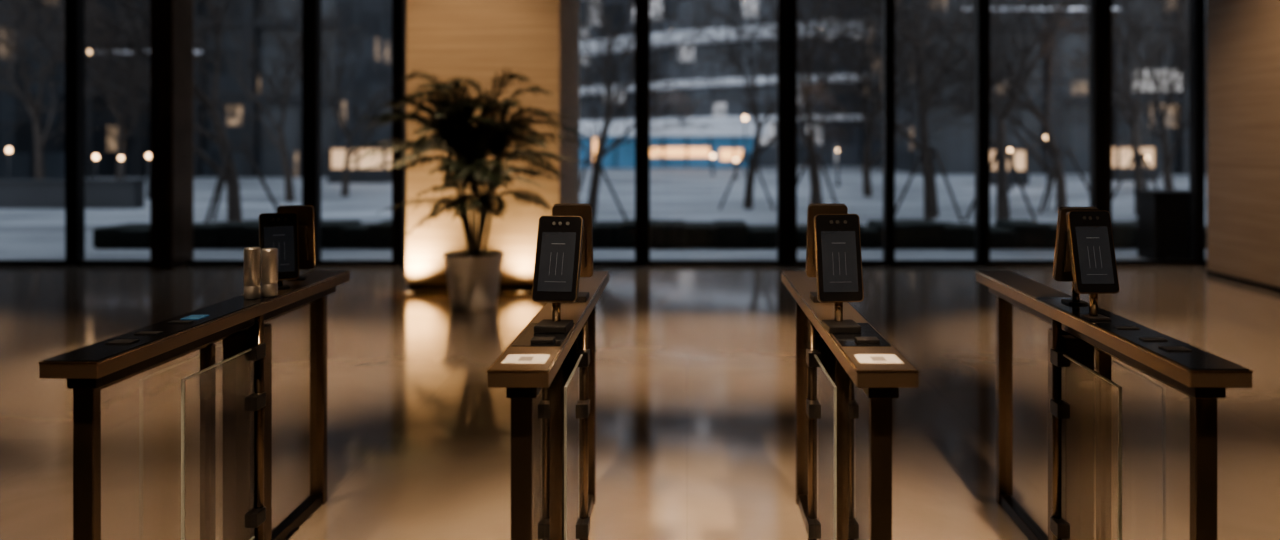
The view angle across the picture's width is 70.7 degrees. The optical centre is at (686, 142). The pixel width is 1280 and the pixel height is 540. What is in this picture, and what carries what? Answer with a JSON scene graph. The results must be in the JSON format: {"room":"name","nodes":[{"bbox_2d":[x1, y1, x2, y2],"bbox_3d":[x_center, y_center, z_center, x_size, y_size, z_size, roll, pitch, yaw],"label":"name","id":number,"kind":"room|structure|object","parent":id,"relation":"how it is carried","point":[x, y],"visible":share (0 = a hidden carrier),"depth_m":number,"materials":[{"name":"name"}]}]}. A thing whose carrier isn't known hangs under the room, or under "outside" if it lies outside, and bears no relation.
{"room":"lobby","nodes":[
{"label":"lobby","id":0,"kind":"room"},
{"bbox_2d":[443,249,503,311],"bbox_3d":[-2.050,1.319,8.660,0.572,0.530,0.572,0,0,0],"label":"pot","id":1,"kind":"object","parent":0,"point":[473,277],"depth_m":8.46,"materials":[{"name":"ceramic"}]},
{"bbox_2d":[0,265,1279,539],"bbox_3d":[-3.000,1.644,2.940,22.000,0.120,17.880,0,0,0],"label":"floor","id":2,"kind":"structure","parent":0,"point":[696,365],"depth_m":5.35,"materials":[{"name":"stone"}]},
{"bbox_2d":[0,260,64,265],"bbox_3d":[-8.633,1.554,11.675,1.233,0.060,0.110,0,0,0],"label":"rail","id":3,"kind":"object","parent":2,"relation":"on","point":[2,262],"visible":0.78,"depth_m":11.62,"materials":[{"name":"black metal"}]},
{"bbox_2d":[65,0,84,265],"bbox_3d":[-7.942,-1.016,11.665,0.150,5.200,0.190,0,0,0],"label":"window mullion","id":4,"kind":"structure","parent":2,"relation":"on","point":[74,9],"depth_m":11.60,"materials":[{"name":"black metal"}]},
{"bbox_2d":[78,260,149,265],"bbox_3d":[-7.298,1.554,11.675,1.139,0.060,0.110,0,0,0],"label":"rail","id":5,"kind":"object","parent":2,"relation":"on","point":[81,262],"visible":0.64,"depth_m":11.62,"materials":[{"name":"black metal"}]},
{"bbox_2d":[150,0,193,269],"bbox_3d":[-6.587,-1.016,11.505,0.282,5.200,0.510,0,0,0],"label":"column","id":6,"kind":"structure","parent":2,"relation":"on","point":[171,21],"depth_m":11.28,"materials":[{"name":"brown metal"}]},
{"bbox_2d":[38,271,349,539],"bbox_3d":[-1.630,1.081,3.255,0.169,1.006,1.713,0,0,1],"label":"gate","id":7,"kind":"object","parent":2,"relation":"on","point":[238,321],"visible":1,"depth_m":3.24,"materials":[{"name":"brown metal"}]},
{"bbox_2d":[181,315,208,318],"bbox_3d":[-1.640,0.580,3.000,0.060,0.003,0.070,0,0,0],"label":"display","id":8,"kind":"object","parent":7,"relation":"on","point":[189,316],"visible":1,"depth_m":3.00,"materials":[{"name":"blue glass"}]},
{"bbox_2d":[244,247,260,299],"bbox_3d":[-1.628,0.486,3.370,0.058,0.190,0.058,0,0,0],"label":"steel canister","id":9,"kind":"object","parent":7,"relation":"on","point":[252,255],"visible":1,"depth_m":3.35,"materials":[{"name":"metal"}]},
{"bbox_2d":[261,248,277,296],"bbox_3d":[-1.586,0.491,3.420,0.058,0.180,0.058,0,0,0],"label":"steel canister","id":10,"kind":"object","parent":7,"relation":"on","point":[269,256],"visible":1,"depth_m":3.40,"materials":[{"name":"metal"}]},
{"bbox_2d":[259,212,298,289],"bbox_3d":[-1.637,0.432,3.613,0.143,0.300,0.099,0,0,-30],"label":"terminal","id":11,"kind":"object","parent":7,"relation":"on","point":[279,231],"visible":0.8,"depth_m":3.61,"materials":[{"name":"black plastic"}]},
{"bbox_2d":[277,205,314,280],"bbox_3d":[-1.663,0.423,3.834,0.143,0.318,0.082,0,0,-15],"label":"terminal","id":12,"kind":"object","parent":7,"relation":"on","point":[306,229],"visible":0.55,"depth_m":3.82,"materials":[{"name":"black plastic"}]},
{"bbox_2d":[188,260,243,265],"bbox_3d":[-5.704,1.554,11.675,1.484,0.060,0.110,0,0,0],"label":"rail","id":13,"kind":"object","parent":2,"relation":"on","point":[191,262],"visible":0.36,"depth_m":11.62,"materials":[{"name":"black metal"}]},
{"bbox_2d":[302,0,320,265],"bbox_3d":[-4.869,-1.016,11.665,0.186,5.200,0.190,0,0,0],"label":"trim","id":14,"kind":"structure","parent":2,"relation":"on","point":[311,9],"depth_m":11.60,"materials":[{"name":"black metal"}]},
{"bbox_2d":[317,260,391,265],"bbox_3d":[-4.289,1.554,11.675,0.974,0.060,0.110,0,0,0],"label":"rail","id":15,"kind":"object","parent":2,"relation":"on","point":[320,262],"visible":0.86,"depth_m":11.62,"materials":[{"name":"black metal"}]},
{"bbox_2d":[392,0,405,265],"bbox_3d":[-3.734,-1.016,11.665,0.136,5.200,0.190,0,0,0],"label":"trim","id":16,"kind":"structure","parent":2,"relation":"on","point":[398,6],"depth_m":11.60,"materials":[{"name":"black metal"}]},
{"bbox_2d":[344,67,590,311],"bbox_3d":[-2.012,0.434,8.534,2.043,2.299,2.000,0,0,-37],"label":"areca palm","id":17,"kind":"object","parent":2,"relation":"on","point":[473,273],"visible":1,"depth_m":8.45,"materials":[{"name":"plant"}]},
{"bbox_2d":[406,0,578,289],"bbox_3d":[-2.200,-1.016,10.575,1.660,5.200,1.750,0,0,0],"label":"wall","id":18,"kind":"structure","parent":2,"relation":"on","point":[447,40],"depth_m":9.70,"materials":[{"name":"stone"}]},
{"bbox_2d":[487,271,609,539],"bbox_3d":[-0.434,1.078,3.210,0.176,1.012,1.803,0,0,0],"label":"gate","id":19,"kind":"object","parent":2,"relation":"on","point":[549,379],"visible":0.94,"depth_m":2.80,"materials":[{"name":"brown metal"}]},
{"bbox_2d":[532,216,583,333],"bbox_3d":[-0.411,0.408,2.829,0.143,0.348,0.167,0,0,6],"label":"terminal","id":20,"kind":"object","parent":19,"relation":"on","point":[556,277],"visible":1,"depth_m":2.83,"materials":[{"name":"black plastic"}]},
{"bbox_2d":[552,204,593,302],"bbox_3d":[-0.418,0.402,3.329,0.143,0.362,0.131,0,0,0],"label":"terminal","id":21,"kind":"object","parent":19,"relation":"on","point":[583,210],"visible":0.52,"depth_m":3.28,"materials":[{"name":"black plastic"}]},
{"bbox_2d":[593,260,634,265],"bbox_3d":[-1.360,1.554,11.675,1.379,0.060,0.110,0,0,0],"label":"rail","id":22,"kind":"object","parent":2,"relation":"on","point":[595,262],"visible":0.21,"depth_m":11.62,"materials":[{"name":"black metal"}]},
{"bbox_2d":[635,0,649,265],"bbox_3d":[-0.577,-1.016,11.665,0.186,5.200,0.190,0,0,0],"label":"mullion","id":23,"kind":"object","parent":2,"relation":"on","point":[642,7],"depth_m":11.60,"materials":[{"name":"black metal"}]},
{"bbox_2d":[650,260,777,265],"bbox_3d":[0.346,1.554,11.675,1.659,0.060,0.110,0,0,0],"label":"rail","id":24,"kind":"object","parent":2,"relation":"on","point":[652,262],"visible":0.86,"depth_m":11.62,"materials":[{"name":"black metal"}]},
{"bbox_2d":[777,0,796,265],"bbox_3d":[1.297,-1.016,11.665,0.242,5.200,0.190,0,0,0],"label":"window mullion","id":25,"kind":"structure","parent":2,"relation":"on","point":[786,9],"depth_m":11.60,"materials":[{"name":"black metal"}]},
{"bbox_2d":[797,260,884,265],"bbox_3d":[1.988,1.554,11.675,1.140,0.060,0.110,0,0,0],"label":"rail","id":26,"kind":"object","parent":2,"relation":"on","point":[799,262],"visible":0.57,"depth_m":11.62,"materials":[{"name":"black metal"}]},
{"bbox_2d":[781,271,918,539],"bbox_3d":[0.513,1.078,3.210,0.176,1.012,1.803,0,0,0],"label":"gate","id":27,"kind":"object","parent":2,"relation":"on","point":[834,499],"visible":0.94,"depth_m":2.83,"materials":[{"name":"brown metal"}]},
{"bbox_2d":[806,204,847,302],"bbox_3d":[0.512,0.402,3.329,0.143,0.362,0.131,0,0,0],"label":"terminal","id":28,"kind":"object","parent":27,"relation":"on","point":[813,210],"visible":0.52,"depth_m":3.28,"materials":[{"name":"black plastic"}]},
{"bbox_2d":[814,214,863,333],"bbox_3d":[0.479,0.403,2.811,0.143,0.357,0.131,0,0,-4],"label":"terminal","id":29,"kind":"object","parent":27,"relation":"on","point":[838,258],"visible":1,"depth_m":2.82,"materials":[{"name":"black plastic"}]},
{"bbox_2d":[883,0,894,265],"bbox_3d":[2.619,-1.016,11.665,0.123,5.200,0.190,0,0,0],"label":"trim","id":30,"kind":"structure","parent":2,"relation":"on","point":[888,5],"depth_m":11.60,"materials":[{"name":"black metal"}]},
{"bbox_2d":[895,260,977,265],"bbox_3d":[3.219,1.554,11.675,1.077,0.060,0.110,0,0,0],"label":"rail","id":31,"kind":"object","parent":2,"relation":"on","point":[897,262],"visible":0.86,"depth_m":11.62,"materials":[{"name":"black metal"}]},
{"bbox_2d":[975,0,989,265],"bbox_3d":[3.832,-1.016,11.665,0.147,5.200,0.190,0,0,0],"label":"trim","id":32,"kind":"structure","parent":2,"relation":"on","point":[982,7],"depth_m":11.60,"materials":[{"name":"black metal"}]},
{"bbox_2d":[990,260,1053,265],"bbox_3d":[4.582,1.554,11.675,1.353,0.060,0.110,0,0,0],"label":"rail","id":33,"kind":"object","parent":2,"relation":"on","point":[992,262],"visible":0.5,"depth_m":11.62,"materials":[{"name":"black metal"}]},
{"bbox_2d":[1090,0,1111,225],"bbox_3d":[5.368,-1.016,11.665,0.219,5.200,0.190,0,0,0],"label":"trim","id":34,"kind":"structure","parent":2,"relation":"on","point":[1100,10],"depth_m":11.60,"materials":[{"name":"black metal"}]},
{"bbox_2d":[975,271,1252,539],"bbox_3d":[1.381,1.081,3.210,0.169,1.006,1.803,0,0,1],"label":"gate","id":35,"kind":"object","parent":2,"relation":"on","point":[1203,376],"visible":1,"depth_m":3.17,"materials":[{"name":"brown metal"}]},
{"bbox_2d":[1053,207,1098,304],"bbox_3d":[1.408,0.406,3.260,0.143,0.352,0.091,0,0,0],"label":"terminal","id":36,"kind":"object","parent":35,"relation":"on","point":[1062,269],"visible":0.47,"depth_m":3.25,"materials":[{"name":"black plastic"}]},
{"bbox_2d":[1066,210,1119,320],"bbox_3d":[1.351,0.404,2.995,0.143,0.355,0.100,0,0,-3],"label":"terminal","id":37,"kind":"object","parent":35,"relation":"on","point":[1090,236],"visible":1,"depth_m":2.99,"materials":[{"name":"black plastic"}]},
{"bbox_2d":[1116,260,1194,265],"bbox_3d":[6.020,1.554,11.675,1.085,0.060,0.110,0,0,0],"label":"rail","id":38,"kind":"object","parent":2,"relation":"on","point":[1118,262],"visible":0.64,"depth_m":11.62,"materials":[{"name":"black metal"}]},
{"bbox_2d":[1189,0,1204,265],"bbox_3d":[6.620,-1.016,11.665,0.114,5.200,0.190,0,0,0],"label":"trim","id":39,"kind":"structure","parent":2,"relation":"on","point":[1196,7],"depth_m":11.60,"materials":[{"name":"black metal"}]},
{"bbox_2d":[1207,0,1279,287],"bbox_3d":[7.120,-1.016,2.400,1.760,5.200,16.800,0,0,0],"label":"wall","id":40,"kind":"structure","parent":0,"point":[1243,36],"depth_m":10.09,"materials":[{"name":"wood"}]},
{"bbox_2d":[1206,270,1279,293],"bbox_3d":[6.232,1.554,2.400,0.015,0.060,16.800,0,0,0],"label":"baseboard","id":41,"kind":"structure","parent":40,"relation":"attached to","point":[1209,273],"depth_m":10.05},
{"label":"outside","id":42,"kind":"structure","parent":0,"visible":0},
{"bbox_2d":[0,166,1206,259],"bbox_3d":[0.000,1.694,80.940,180.000,0.180,138.120,0,0,0],"label":"ground","id":43,"kind":"structure","parent":42,"point":[686,194],"depth_m":22.04,"materials":[{"name":"white snow"}]},
{"bbox_2d":[7,148,10,178],"bbox_3d":[-21.093,0.878,28.000,0.148,1.451,0.148,0,0,22],"label":"street lamp","id":44,"kind":"object","parent":43,"relation":"on","point":[8,149],"visible":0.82,"depth_m":27.97,"materials":[{"name":"black metal"}]},
{"bbox_2d":[0,0,64,178],"bbox_3d":[-35.112,-13.406,33.900,18.225,30.020,8.200,0,0,0],"label":"pier building","id":45,"kind":"structure","parent":43,"relation":"on","point":[22,154],"depth_m":35.53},
{"bbox_2d":[0,0,140,178],"bbox_3d":[-18.180,-1.874,25.104,6.554,6.977,5.713,0,0,41],"label":"bare tree","id":46,"kind":"object","parent":43,"relation":"on","point":[35,114],"visible":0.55,"depth_m":24.64,"materials":[{"name":"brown plant"}]},
{"bbox_2d":[0,179,145,208],"bbox_3d":[-21.750,1.254,22.200,16.500,0.700,0.500,0,0,0],"label":"wall","id":47,"kind":"structure","parent":43,"relation":"on","point":[14,193],"depth_m":22.00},
{"bbox_2d":[89,50,91,178],"bbox_3d":[-18.573,-0.639,28.000,0.148,4.485,0.148,0,0,22],"label":"street lamp","id":48,"kind":"object","parent":43,"relation":"on","point":[89,50],"visible":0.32,"depth_m":27.98,"materials":[{"name":"black metal"}]},
{"bbox_2d":[93,155,97,178],"bbox_3d":[-17.073,0.972,26.000,0.148,1.265,0.148,0,0,22],"label":"street lamp","id":49,"kind":"object","parent":43,"relation":"on","point":[94,156],"visible":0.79,"depth_m":25.97,"materials":[{"name":"black metal"}]},
{"bbox_2d":[119,156,122,178],"bbox_3d":[-16.351,0.994,26.000,0.148,1.221,0.148,0,0,22],"label":"street lamp","id":50,"kind":"object","parent":43,"relation":"on","point":[120,157],"visible":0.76,"depth_m":25.98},
{"bbox_2d":[11,0,240,178],"bbox_3d":[-18.444,-2.030,29.911,7.686,7.286,4.417,0,0,-1],"label":"bare tree","id":51,"kind":"object","parent":43,"relation":"on","point":[120,130],"visible":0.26,"depth_m":29.79,"materials":[{"name":"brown plant"}]},
{"bbox_2d":[0,0,277,222],"bbox_3d":[-10.673,-1.799,17.400,5.541,6.844,5.720,0,0,-8],"label":"bare tree","id":52,"kind":"object","parent":43,"relation":"on","point":[227,173],"visible":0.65,"depth_m":17.15,"materials":[{"name":"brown plant"}]},
{"bbox_2d":[146,154,149,198],"bbox_3d":[-15.542,0.957,26.000,0.148,1.293,0.148,0,0,22],"label":"street lamp","id":53,"kind":"object","parent":43,"relation":"on","point":[148,155],"visible":0.76,"depth_m":25.97,"materials":[{"name":"black metal"}]},
{"bbox_2d":[85,0,391,177],"bbox_3d":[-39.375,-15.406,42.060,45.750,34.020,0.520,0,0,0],"label":"building","id":54,"kind":"structure","parent":43,"relation":"on","point":[138,145],"depth_m":41.83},
{"bbox_2d":[86,51,201,52],"bbox_3d":[-31.250,-4.216,41.735,17.500,0.120,0.110,0,0,0],"label":"light strips","id":55,"kind":"object","parent":54,"relation":"attached to","point":[86,51],"visible":0.14,"depth_m":41.68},
{"bbox_2d":[124,0,367,201],"bbox_3d":[-11.550,-1.560,24.625,5.958,6.342,5.194,0,0,3],"label":"bare tree","id":56,"kind":"object","parent":43,"relation":"on","point":[289,191],"visible":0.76,"depth_m":24.42,"materials":[{"name":"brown plant"}]},
{"bbox_2d":[257,18,391,196],"bbox_3d":[-9.988,-1.127,27.218,3.313,5.464,5.764,0,0,40],"label":"bare tree","id":57,"kind":"object","parent":43,"relation":"on","point":[345,178],"visible":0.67,"depth_m":26.92,"materials":[{"name":"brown plant"}]},
{"bbox_2d":[321,145,391,182],"bbox_3d":[-13.200,0.844,36.750,2.600,1.520,2.100,0,0,0],"label":"kiosk","id":58,"kind":"object","parent":43,"relation":"on","point":[336,153],"visible":0.67,"depth_m":36.00,"materials":[{"name":"beige"}]},
{"bbox_2d":[93,219,1206,248],"bbox_3d":[0.292,1.414,14.027,18.584,0.380,0.947,0,0,0],"label":"hedge","id":59,"kind":"object","parent":43,"relation":"on","point":[909,233],"visible":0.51,"depth_m":13.61,"materials":[{"name":"green plant"}]},
{"bbox_2d":[579,0,750,221],"bbox_3d":[-1.296,-1.235,19.299,4.767,5.704,4.618,0,0,39],"label":"bare tree","id":60,"kind":"object","parent":43,"relation":"on","point":[600,153],"visible":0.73,"depth_m":18.81,"materials":[{"name":"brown plant"}]},
{"bbox_2d":[579,122,768,167],"bbox_3d":[-1.500,0.144,57.400,13.200,2.920,3.200,0,0,0],"label":"storefront","id":61,"kind":"object","parent":43,"relation":"on","point":[693,147],"visible":0.53,"depth_m":56.94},
{"bbox_2d":[711,154,714,175],"bbox_3d":[1.271,1.075,44.000,0.171,1.058,0.180,0,0,0],"label":"street lamp","id":62,"kind":"object","parent":43,"relation":"on","point":[712,155],"visible":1,"depth_m":43.98,"materials":[{"name":"grey metal"}]},
{"bbox_2d":[579,0,859,165],"bbox_3d":[6.000,-13.406,72.800,44.800,30.020,22.400,0,0,0],"label":"building","id":63,"kind":"structure","parent":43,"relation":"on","point":[768,157],"depth_m":62.14,"materials":[{"name":"grey glass"}]},
{"bbox_2d":[579,115,862,121],"bbox_3d":[6.000,-1.666,70.919,48.216,1.300,22.239,0,0,0],"label":"band","id":64,"kind":"object","parent":63,"relation":"attached to","point":[727,118],"visible":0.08,"depth_m":60.31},
{"bbox_2d":[579,21,864,56],"bbox_3d":[6.000,-7.516,70.919,48.216,4.400,22.239,0,0,0],"label":"band","id":65,"kind":"object","parent":63,"relation":"attached to","point":[712,32],"visible":0.14,"depth_m":60.73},
{"bbox_2d":[579,74,864,95],"bbox_3d":[6.000,-4.241,70.919,48.216,2.850,22.239,0,0,0],"label":"band","id":66,"kind":"object","parent":63,"relation":"attached to","point":[732,80],"visible":0.09,"depth_m":60.43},
{"bbox_2d":[734,159,737,178],"bbox_3d":[2.178,1.147,40.000,0.148,0.913,0.148,0,0,22],"label":"street lamp","id":67,"kind":"object","parent":43,"relation":"on","point":[736,176],"visible":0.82,"depth_m":39.98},
{"bbox_2d":[743,116,746,175],"bbox_3d":[2.836,0.146,44.000,0.171,2.916,0.180,0,0,0],"label":"street lamp","id":68,"kind":"object","parent":43,"relation":"on","point":[744,117],"visible":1,"depth_m":43.98,"materials":[{"name":"black metal"}]},
{"bbox_2d":[663,0,905,209],"bbox_3d":[2.243,-1.558,21.956,5.958,6.347,5.194,0,0,-3],"label":"bare tree","id":69,"kind":"object","parent":43,"relation":"on","point":[752,162],"visible":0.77,"depth_m":21.92,"materials":[{"name":"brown plant"}]},
{"bbox_2d":[724,0,874,203],"bbox_3d":[2.791,-1.424,19.616,3.681,6.080,6.405,0,0,-4],"label":"bare tree","id":70,"kind":"object","parent":43,"relation":"on","point":[815,184],"visible":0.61,"depth_m":19.87,"materials":[{"name":"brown plant"}]},
{"bbox_2d":[836,149,839,186],"bbox_3d":[5.537,0.910,33.000,0.148,1.387,0.148,0,0,22],"label":"street lamp","id":71,"kind":"object","parent":43,"relation":"on","point":[837,182],"visible":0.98,"depth_m":32.98,"materials":[{"name":"grey metal"}]},
{"bbox_2d":[797,2,956,141],"bbox_3d":[7.051,-2.030,32.751,7.686,7.286,4.417,0,0,-44],"label":"bare tree","id":72,"kind":"object","parent":43,"relation":"on","point":[858,85],"visible":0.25,"depth_m":32.84,"materials":[{"name":"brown plant"}]},
{"bbox_2d":[797,0,994,196],"bbox_3d":[5.941,-1.799,25.337,5.720,6.844,5.541,0,0,-5],"label":"bare tree","id":73,"kind":"object","parent":43,"relation":"on","point":[867,188],"visible":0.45,"depth_m":25.53,"materials":[{"name":"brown plant"}]},
{"bbox_2d":[742,0,1054,221],"bbox_3d":[4.496,-1.872,18.466,5.713,6.982,6.554,0,0,44],"label":"bare tree","id":74,"kind":"object","parent":43,"relation":"on","point":[931,211],"visible":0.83,"depth_m":18.58,"materials":[{"name":"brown plant"}]},
{"bbox_2d":[855,0,1120,221],"bbox_3d":[6.084,-1.574,18.331,6.725,6.384,3.865,0,0,43],"label":"bare tree","id":75,"kind":"object","parent":43,"relation":"on","point":[1002,195],"visible":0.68,"depth_m":17.98,"materials":[{"name":"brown plant"}]},
{"bbox_2d":[895,0,1089,212],"bbox_3d":[7.361,-1.517,21.784,5.079,6.274,5.244,0,0,42],"label":"bare tree","id":76,"kind":"object","parent":43,"relation":"on","point":[1056,172],"visible":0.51,"depth_m":21.30,"materials":[{"name":"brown plant"}]},
{"bbox_2d":[1008,149,1011,190],"bbox_3d":[10.767,0.894,30.000,0.148,1.421,0.148,0,0,22],"label":"street lamp","id":77,"kind":"object","parent":43,"relation":"on","point":[1009,186],"visible":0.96,"depth_m":29.97,"materials":[{"name":"grey metal"}]},
{"bbox_2d":[990,146,1035,185],"bbox_3d":[12.300,0.869,34.750,1.500,1.470,2.100,0,0,0],"label":"kiosk","id":78,"kind":"object","parent":43,"relation":"on","point":[1019,154],"visible":0.49,"depth_m":34.02,"materials":[{"name":"beige"}]},
{"bbox_2d":[860,0,1206,174],"bbox_3d":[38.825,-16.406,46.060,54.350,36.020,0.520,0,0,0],"label":"building","id":79,"kind":"structure","parent":43,"relation":"on","point":[1056,91],"depth_m":45.80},
{"bbox_2d":[963,8,1118,9],"bbox_3d":[18.000,-6.816,45.735,8.000,0.120,0.110,0,0,0],"label":"light strips","id":80,"kind":"object","parent":79,"relation":"attached to","point":[963,8],"visible":0.29,"depth_m":45.68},
{"bbox_2d":[1045,135,1049,190],"bbox_3d":[12.033,0.652,30.000,0.190,1.904,0.200,0,0,0],"label":"street lamp","id":81,"kind":"object","parent":43,"relation":"on","point":[1045,135],"visible":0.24,"depth_m":29.98,"materials":[{"name":"black metal"}]},
{"bbox_2d":[997,0,1206,214],"bbox_3d":[10.151,-1.558,20.748,5.194,6.347,5.958,0,0,0],"label":"bare tree","id":82,"kind":"object","parent":43,"relation":"on","point":[1137,159],"visible":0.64,"depth_m":20.14,"materials":[{"name":"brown plant"}]},
{"bbox_2d":[1059,0,1206,189],"bbox_3d":[14.091,-1.799,26.534,5.720,6.844,5.541,0,0,45],"label":"bare tree","id":83,"kind":"object","parent":43,"relation":"on","point":[1167,160],"visible":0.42,"depth_m":26.95,"materials":[{"name":"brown plant"}]},
{"bbox_2d":[1112,144,1161,180],"bbox_3d":[19.000,0.819,38.750,2.000,1.570,2.100,0,0,0],"label":"kiosk","id":84,"kind":"object","parent":43,"relation":"on","point":[1150,150],"visible":0.49,"depth_m":38.03,"materials":[{"name":"beige"}]},
{"bbox_2d":[1144,156,1147,187],"bbox_3d":[16.320,1.034,32.000,0.148,1.141,0.148,0,0,22],"label":"street lamp","id":85,"kind":"object","parent":43,"relation":"on","point":[1146,156],"visible":0.34,"depth_m":31.97,"materials":[{"name":"grey metal"}]},
{"bbox_2d":[1133,70,1181,176],"bbox_3d":[22.000,-0.906,42.100,2.200,5.020,0.200,0,0,0],"label":"sign board","id":86,"kind":"object","parent":43,"relation":"on","point":[1156,138],"visible":0.36,"depth_m":42.00,"materials":[{"name":"grey"}]},
{"bbox_2d":[1134,190,1188,259],"bbox_3d":[6.650,1.134,12.450,0.660,0.940,0.560,0,0,0],"label":"base cabinet","id":87,"kind":"object","parent":43,"relation":"on","point":[1162,215],"visible":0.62,"depth_m":12.20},
{"bbox_2d":[1166,19,1206,114],"bbox_3d":[15.887,-1.235,24.351,4.618,5.704,4.767,0,0,-2],"label":"bare tree","id":88,"kind":"object","parent":43,"relation":"on","point":[1206,19],"visible":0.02,"depth_m":25.64,"materials":[{"name":"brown plant"}]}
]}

